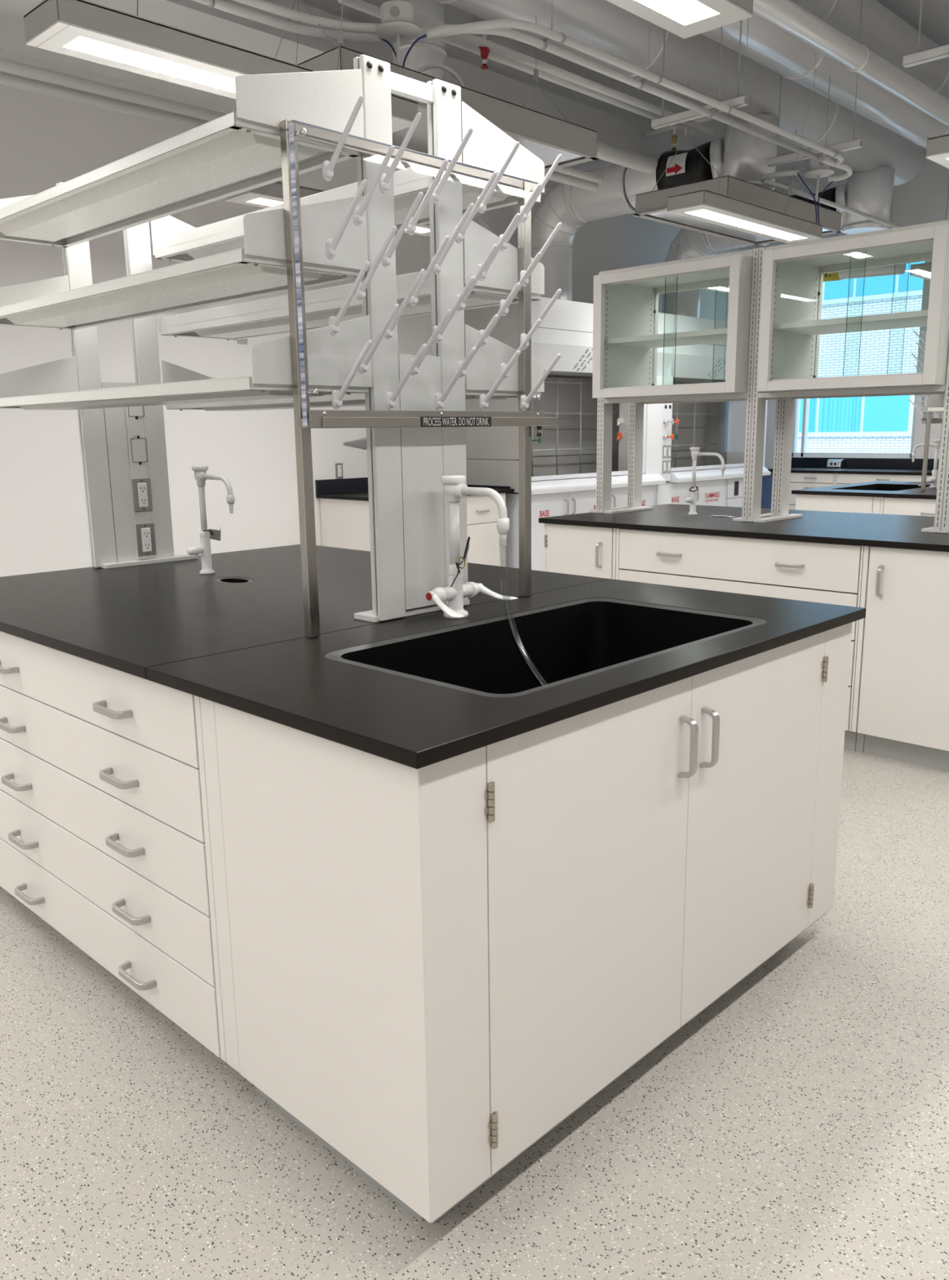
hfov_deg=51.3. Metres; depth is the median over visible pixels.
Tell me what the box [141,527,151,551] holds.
receptacle
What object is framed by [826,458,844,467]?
electrical outlet
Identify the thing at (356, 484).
backsplash
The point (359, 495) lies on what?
countertop
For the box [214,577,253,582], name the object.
sink
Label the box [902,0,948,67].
strut
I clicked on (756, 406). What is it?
upright
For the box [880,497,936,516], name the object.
base cabinet
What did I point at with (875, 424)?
window
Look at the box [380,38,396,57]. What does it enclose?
cable
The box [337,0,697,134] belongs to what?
ceiling pipe
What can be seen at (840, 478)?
base cabinet
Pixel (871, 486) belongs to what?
sink
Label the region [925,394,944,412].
metal shelf
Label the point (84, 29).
pendant luminaire
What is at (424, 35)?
cable
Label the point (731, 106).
clamp
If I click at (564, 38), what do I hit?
clamp
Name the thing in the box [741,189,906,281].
insulated pipe
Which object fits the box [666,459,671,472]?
switch plate
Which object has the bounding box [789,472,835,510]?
base cabinet
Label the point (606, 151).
ceiling pipe
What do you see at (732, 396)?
rail
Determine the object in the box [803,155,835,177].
junction box
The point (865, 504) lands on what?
base cabinet
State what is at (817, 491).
countertop
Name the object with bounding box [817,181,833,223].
cable
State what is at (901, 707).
base cabinet
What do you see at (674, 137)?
sprinkler
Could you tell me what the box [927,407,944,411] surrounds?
tray
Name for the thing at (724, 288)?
pendant luminaire
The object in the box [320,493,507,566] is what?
base cabinet
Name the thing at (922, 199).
wall
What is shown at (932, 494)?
countertop
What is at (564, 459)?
fume hood
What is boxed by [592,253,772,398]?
upper cabinet
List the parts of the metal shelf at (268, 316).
plate, plate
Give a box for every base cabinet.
[0,631,226,1062]
[200,622,852,1224]
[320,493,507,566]
[506,489,596,571]
[544,523,616,579]
[611,484,653,507]
[615,528,864,751]
[653,479,725,506]
[724,477,743,506]
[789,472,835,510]
[795,493,881,513]
[835,473,932,485]
[851,546,948,771]
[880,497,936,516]
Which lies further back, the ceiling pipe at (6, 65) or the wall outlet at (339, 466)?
the wall outlet at (339, 466)
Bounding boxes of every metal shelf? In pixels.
[0,68,364,247]
[0,195,368,329]
[0,315,372,409]
[151,101,544,262]
[157,220,544,340]
[161,324,544,410]
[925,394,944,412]
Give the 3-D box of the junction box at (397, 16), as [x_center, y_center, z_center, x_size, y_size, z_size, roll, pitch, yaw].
[-0.321,-2.586,4.123,0.196,0.107,0.196,11,16,43]
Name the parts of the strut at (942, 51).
hanger rod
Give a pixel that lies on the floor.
(797, 1127)
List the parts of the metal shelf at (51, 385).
plate, plate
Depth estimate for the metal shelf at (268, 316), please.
2.81 m
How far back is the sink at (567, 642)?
2.46 m
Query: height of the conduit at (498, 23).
0.044 m
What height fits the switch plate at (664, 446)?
0.116 m
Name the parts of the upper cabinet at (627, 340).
door frame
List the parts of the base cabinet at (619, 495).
handle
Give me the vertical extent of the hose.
0.446 m
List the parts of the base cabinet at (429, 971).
panel, filler panel, door, rail, handle, handle, door, filler panel, panel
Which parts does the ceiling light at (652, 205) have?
edge frame, casing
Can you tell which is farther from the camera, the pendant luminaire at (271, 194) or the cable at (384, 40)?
the pendant luminaire at (271, 194)
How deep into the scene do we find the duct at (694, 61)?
6.11 m
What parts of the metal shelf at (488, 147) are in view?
plate, plate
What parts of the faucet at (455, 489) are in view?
wing handle, spout, wing handle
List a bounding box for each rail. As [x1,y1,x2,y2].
[604,393,747,403]
[606,248,753,273]
[642,397,777,404]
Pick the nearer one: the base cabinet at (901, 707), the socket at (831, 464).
the base cabinet at (901, 707)
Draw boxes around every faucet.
[186,465,235,574]
[426,475,518,618]
[685,447,725,515]
[911,440,940,488]
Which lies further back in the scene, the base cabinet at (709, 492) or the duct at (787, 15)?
the base cabinet at (709, 492)
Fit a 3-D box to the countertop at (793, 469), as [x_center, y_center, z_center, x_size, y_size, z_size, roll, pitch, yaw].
[4.849,-1.628,9.611,4.220,0.025,0.765,11,16,43]
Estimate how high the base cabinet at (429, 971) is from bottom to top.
0.888 m
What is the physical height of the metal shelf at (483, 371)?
0.177 m
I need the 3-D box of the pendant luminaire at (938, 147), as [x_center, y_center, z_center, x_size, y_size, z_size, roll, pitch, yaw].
[2.521,-3.115,4.478,0.270,1.902,1.370,11,16,43]
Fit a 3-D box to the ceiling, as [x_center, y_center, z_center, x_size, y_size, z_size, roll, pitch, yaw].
[1.898,-3.761,2.731,10.030,0.100,13.850,11,16,43]
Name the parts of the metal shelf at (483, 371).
plate, plate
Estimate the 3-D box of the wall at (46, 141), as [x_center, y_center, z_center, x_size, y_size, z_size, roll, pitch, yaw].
[-1.690,-2.255,6.710,0.150,4.600,14.250,11,16,43]
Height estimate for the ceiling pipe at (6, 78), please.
0.060 m
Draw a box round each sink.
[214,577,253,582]
[324,598,767,697]
[708,515,733,517]
[825,483,931,490]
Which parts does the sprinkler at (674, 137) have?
stem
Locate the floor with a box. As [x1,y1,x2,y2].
[0,748,948,1279]
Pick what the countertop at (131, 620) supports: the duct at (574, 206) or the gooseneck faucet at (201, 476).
the gooseneck faucet at (201, 476)
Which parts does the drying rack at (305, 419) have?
leg, rail, leg, drain spout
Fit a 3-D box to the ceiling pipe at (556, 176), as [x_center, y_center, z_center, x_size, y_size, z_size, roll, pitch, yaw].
[1.684,-3.655,8.359,0.060,0.060,6.200,11,16,43]
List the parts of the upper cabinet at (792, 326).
cross rail, cross rail, cross rail, door frame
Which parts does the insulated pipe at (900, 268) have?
hanger rod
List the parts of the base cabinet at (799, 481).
drawer, drawer, drawer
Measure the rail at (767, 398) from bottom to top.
0.024 m
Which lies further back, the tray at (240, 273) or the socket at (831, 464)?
the socket at (831, 464)
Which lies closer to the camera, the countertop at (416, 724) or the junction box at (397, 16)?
the countertop at (416, 724)
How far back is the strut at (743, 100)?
5.40 m
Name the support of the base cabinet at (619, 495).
on the floor
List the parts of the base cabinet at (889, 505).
handle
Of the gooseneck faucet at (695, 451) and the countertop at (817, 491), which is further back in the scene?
the countertop at (817, 491)
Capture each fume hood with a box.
[464,296,679,494]
[665,314,771,482]
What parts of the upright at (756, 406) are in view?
plate, post, plate, post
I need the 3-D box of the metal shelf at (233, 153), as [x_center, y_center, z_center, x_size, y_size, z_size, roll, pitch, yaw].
[-0.891,-1.215,2.538,1.503,0.177,0.319,11,16,43]
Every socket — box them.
[734,480,739,495]
[829,462,838,466]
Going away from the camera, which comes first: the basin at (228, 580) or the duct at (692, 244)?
the basin at (228, 580)
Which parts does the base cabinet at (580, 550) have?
handle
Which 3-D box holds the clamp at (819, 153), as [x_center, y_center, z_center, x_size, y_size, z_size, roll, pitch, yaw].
[2.169,-3.207,6.063,0.144,0.470,0.018,11,16,43]
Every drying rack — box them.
[280,95,562,637]
[908,330,942,490]
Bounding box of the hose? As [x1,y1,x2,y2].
[499,537,547,684]
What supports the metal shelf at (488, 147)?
attached to the upright at (409, 508)
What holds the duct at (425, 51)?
hanging from the ceiling
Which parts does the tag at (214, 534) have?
tag plate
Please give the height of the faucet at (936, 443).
0.344 m
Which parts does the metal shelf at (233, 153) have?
plate, plate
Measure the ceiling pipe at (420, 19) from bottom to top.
0.042 m
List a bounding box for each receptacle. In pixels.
[137,482,148,506]
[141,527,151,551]
[337,465,342,476]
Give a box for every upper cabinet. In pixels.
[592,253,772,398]
[757,219,948,399]
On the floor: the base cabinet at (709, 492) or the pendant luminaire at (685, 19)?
the base cabinet at (709, 492)
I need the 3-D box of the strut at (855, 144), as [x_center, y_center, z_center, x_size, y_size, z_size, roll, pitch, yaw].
[2.120,-3.712,6.062,0.610,1.380,0.040,11,16,43]
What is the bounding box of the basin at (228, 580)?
[220,578,248,582]
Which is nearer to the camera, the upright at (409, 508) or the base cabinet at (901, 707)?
the upright at (409, 508)
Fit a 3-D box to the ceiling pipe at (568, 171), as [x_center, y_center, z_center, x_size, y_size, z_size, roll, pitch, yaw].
[1.719,-3.693,8.316,0.052,0.052,6.200,11,16,43]
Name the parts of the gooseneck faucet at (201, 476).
control knob, spout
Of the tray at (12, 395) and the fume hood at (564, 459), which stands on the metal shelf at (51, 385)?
the tray at (12, 395)
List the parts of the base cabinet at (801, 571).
handle, drawer, drawer, handle, drawer, drawer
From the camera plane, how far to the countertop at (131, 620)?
2.69 m
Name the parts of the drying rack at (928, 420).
leg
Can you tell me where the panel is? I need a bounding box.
[761,471,773,508]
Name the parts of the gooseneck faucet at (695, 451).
control knob, spout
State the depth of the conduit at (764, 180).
7.06 m
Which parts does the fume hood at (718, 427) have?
panel, casing, sash frame, airfoil sill, control post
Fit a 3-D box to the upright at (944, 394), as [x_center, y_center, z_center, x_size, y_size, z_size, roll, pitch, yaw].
[3.402,-1.693,6.950,0.094,1.241,0.327,11,16,43]
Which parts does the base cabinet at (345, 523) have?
handle, drawer, door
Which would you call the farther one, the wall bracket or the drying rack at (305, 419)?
the wall bracket
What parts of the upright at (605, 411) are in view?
post, plate, plate, post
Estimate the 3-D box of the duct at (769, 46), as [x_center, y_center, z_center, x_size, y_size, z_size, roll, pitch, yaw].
[0.367,-3.211,4.342,0.344,0.344,13.800,11,16,43]
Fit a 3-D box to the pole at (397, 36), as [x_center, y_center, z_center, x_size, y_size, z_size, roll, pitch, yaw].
[-0.319,-2.462,4.150,0.017,0.150,0.017,11,16,43]
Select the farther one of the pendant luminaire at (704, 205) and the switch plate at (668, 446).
the switch plate at (668, 446)
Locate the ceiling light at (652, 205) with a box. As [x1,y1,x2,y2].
[631,84,841,245]
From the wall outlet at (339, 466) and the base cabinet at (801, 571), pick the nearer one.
the base cabinet at (801, 571)
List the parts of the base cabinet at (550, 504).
door, handle, handle, door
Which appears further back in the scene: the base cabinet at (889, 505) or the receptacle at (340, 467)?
the receptacle at (340, 467)
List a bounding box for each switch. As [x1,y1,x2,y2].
[663,462,666,471]
[668,447,671,456]
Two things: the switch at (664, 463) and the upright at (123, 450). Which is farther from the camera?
the switch at (664, 463)
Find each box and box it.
[374,0,421,41]
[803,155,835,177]
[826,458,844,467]
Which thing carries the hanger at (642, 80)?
hanging from the duct at (769, 46)
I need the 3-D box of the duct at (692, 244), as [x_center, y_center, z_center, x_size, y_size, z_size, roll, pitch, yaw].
[2.264,-3.555,9.376,1.049,1.017,0.394,11,16,43]
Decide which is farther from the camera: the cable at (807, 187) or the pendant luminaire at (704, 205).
the cable at (807, 187)
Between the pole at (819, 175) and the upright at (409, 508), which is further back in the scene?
the pole at (819, 175)
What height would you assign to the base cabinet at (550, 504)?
0.871 m
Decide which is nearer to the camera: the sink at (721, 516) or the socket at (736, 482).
the sink at (721, 516)
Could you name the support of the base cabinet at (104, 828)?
on the floor
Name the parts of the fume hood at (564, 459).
panel, panel, valve knob, sash frame, airfoil sill, casing, control post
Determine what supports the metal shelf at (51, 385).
attached to the upright at (409, 508)
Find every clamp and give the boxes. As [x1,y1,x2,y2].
[206,0,214,8]
[538,0,566,50]
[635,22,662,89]
[706,26,732,117]
[814,75,837,160]
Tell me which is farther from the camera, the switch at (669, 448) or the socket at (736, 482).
the socket at (736, 482)
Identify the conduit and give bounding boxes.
[191,0,381,42]
[234,0,380,31]
[416,62,465,87]
[418,18,844,166]
[426,23,853,182]
[760,169,903,227]
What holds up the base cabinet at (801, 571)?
on the floor
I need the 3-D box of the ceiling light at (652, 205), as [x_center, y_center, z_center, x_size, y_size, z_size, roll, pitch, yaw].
[1.814,-3.186,6.649,0.690,0.724,1.600,11,16,43]
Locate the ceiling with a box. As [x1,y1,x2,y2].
[877,0,948,45]
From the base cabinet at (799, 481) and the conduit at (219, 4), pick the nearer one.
the conduit at (219, 4)
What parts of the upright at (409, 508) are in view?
post, plate, panel, post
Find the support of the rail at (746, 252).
attached to the upright at (756, 406)
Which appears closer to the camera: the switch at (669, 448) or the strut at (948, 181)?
the strut at (948, 181)
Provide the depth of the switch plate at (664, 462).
9.01 m
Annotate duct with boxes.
[392,0,446,79]
[436,0,926,185]
[531,164,635,300]
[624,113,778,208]
[662,227,769,317]
[701,13,948,148]
[753,0,948,126]
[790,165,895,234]
[791,0,948,98]
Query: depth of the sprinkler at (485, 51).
5.01 m
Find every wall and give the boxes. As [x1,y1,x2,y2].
[0,49,750,577]
[750,157,948,468]
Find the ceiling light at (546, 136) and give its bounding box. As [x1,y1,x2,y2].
[275,0,599,172]
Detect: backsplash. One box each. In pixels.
[315,477,368,494]
[791,457,939,469]
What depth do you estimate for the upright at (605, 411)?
5.41 m
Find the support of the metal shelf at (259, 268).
attached to the upright at (409, 508)
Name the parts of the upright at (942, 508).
plate, post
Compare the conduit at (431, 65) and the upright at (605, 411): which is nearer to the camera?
the conduit at (431, 65)
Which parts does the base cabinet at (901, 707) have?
handle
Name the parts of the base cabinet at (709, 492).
door, door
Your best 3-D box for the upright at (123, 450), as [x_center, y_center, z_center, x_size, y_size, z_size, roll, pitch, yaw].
[-1.182,-0.882,3.403,0.067,1.241,0.375,11,16,43]
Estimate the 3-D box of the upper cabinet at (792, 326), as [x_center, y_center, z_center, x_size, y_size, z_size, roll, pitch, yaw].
[1.747,-1.434,4.400,0.841,0.668,0.555,11,16,43]
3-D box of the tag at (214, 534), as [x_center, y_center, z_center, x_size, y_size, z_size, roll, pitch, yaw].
[-0.860,-0.344,3.229,0.010,0.047,0.074,7,14,33]
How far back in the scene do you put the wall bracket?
6.74 m
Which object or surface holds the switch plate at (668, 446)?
attached to the fume hood at (564, 459)
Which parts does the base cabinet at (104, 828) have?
handle, handle, handle, handle, handle, drawer, drawer, drawer, drawer, drawer, handle, handle, handle, drawer, handle, handle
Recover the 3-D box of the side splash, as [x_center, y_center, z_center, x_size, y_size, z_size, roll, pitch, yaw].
[0.009,-1.247,8.001,0.744,0.020,0.022,11,16,43]
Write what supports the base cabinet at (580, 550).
on the floor
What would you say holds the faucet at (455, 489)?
on the countertop at (416, 724)
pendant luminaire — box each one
[23,0,418,132]
[225,2,430,235]
[606,0,753,38]
[667,0,822,243]
[675,136,733,293]
[910,262,932,280]
[925,133,948,168]
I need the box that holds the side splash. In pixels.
[466,484,511,488]
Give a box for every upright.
[55,182,197,568]
[353,53,470,622]
[589,271,653,513]
[733,247,803,522]
[921,349,948,533]
[937,394,945,487]
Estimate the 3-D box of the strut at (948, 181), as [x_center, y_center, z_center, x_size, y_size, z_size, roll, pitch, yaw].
[4.292,-4.225,8.351,0.600,1.380,0.040,11,16,43]
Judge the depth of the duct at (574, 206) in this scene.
7.92 m
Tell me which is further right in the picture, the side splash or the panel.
the panel
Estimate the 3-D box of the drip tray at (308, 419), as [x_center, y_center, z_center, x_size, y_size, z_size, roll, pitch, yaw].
[-0.073,-0.530,2.365,0.042,0.038,0.815,11,16,43]
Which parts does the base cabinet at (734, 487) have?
door, panel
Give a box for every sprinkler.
[479,34,489,69]
[671,128,677,150]
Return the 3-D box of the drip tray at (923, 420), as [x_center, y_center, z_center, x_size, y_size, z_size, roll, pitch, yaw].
[3.360,-1.568,7.058,0.042,0.038,0.815,11,16,43]
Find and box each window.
[797,261,925,453]
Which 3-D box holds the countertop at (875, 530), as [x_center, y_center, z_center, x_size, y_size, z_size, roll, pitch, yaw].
[1.605,-0.559,4.763,2.362,0.025,1.220,11,16,43]
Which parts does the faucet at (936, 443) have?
spout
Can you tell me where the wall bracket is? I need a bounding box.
[237,338,247,343]
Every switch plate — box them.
[662,444,666,457]
[662,460,666,473]
[666,444,671,457]
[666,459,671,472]
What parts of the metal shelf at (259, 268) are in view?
plate, plate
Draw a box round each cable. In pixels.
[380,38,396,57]
[402,34,426,66]
[797,172,817,222]
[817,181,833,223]
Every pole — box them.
[395,34,400,65]
[815,174,820,198]
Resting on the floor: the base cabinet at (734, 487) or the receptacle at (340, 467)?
the base cabinet at (734, 487)
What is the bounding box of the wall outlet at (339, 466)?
[335,462,343,478]
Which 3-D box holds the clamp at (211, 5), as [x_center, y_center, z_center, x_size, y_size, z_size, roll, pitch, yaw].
[-0.986,-2.673,3.737,0.149,0.470,0.018,11,16,43]
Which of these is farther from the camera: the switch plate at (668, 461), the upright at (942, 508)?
the switch plate at (668, 461)
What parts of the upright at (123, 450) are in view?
post, panel, plate, plate, post, plate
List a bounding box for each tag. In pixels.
[202,526,221,541]
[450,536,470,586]
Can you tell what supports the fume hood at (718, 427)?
on the base cabinet at (709, 492)
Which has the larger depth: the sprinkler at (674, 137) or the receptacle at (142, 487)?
the sprinkler at (674, 137)
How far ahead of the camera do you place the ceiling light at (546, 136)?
4.65 m
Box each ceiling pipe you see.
[0,57,227,120]
[0,71,209,128]
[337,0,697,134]
[414,11,714,134]
[544,171,804,243]
[554,166,821,240]
[596,139,842,232]
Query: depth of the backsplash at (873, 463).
10.64 m
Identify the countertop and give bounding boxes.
[0,544,610,679]
[146,578,866,768]
[315,488,514,501]
[538,503,948,551]
[767,466,937,475]
[791,480,937,497]
[902,489,937,498]
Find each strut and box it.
[651,20,748,128]
[767,0,862,166]
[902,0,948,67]
[946,181,948,220]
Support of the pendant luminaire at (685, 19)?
hanging from the ceiling
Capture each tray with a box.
[0,248,364,329]
[0,375,368,408]
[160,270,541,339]
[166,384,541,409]
[299,409,559,428]
[920,417,942,423]
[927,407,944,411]
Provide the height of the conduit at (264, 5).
0.044 m
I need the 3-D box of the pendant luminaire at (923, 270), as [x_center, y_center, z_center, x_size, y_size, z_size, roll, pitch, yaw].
[3.935,-3.846,7.841,0.270,1.902,1.370,11,16,43]
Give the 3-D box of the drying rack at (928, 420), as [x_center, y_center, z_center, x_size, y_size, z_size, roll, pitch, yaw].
[3.322,-1.639,7.074,0.184,1.084,0.822,11,16,43]
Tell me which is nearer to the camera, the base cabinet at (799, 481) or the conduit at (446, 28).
the conduit at (446, 28)
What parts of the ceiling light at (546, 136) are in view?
casing, edge frame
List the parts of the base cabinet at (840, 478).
handle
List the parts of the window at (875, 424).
pane, pane, pane, pane, pane, pane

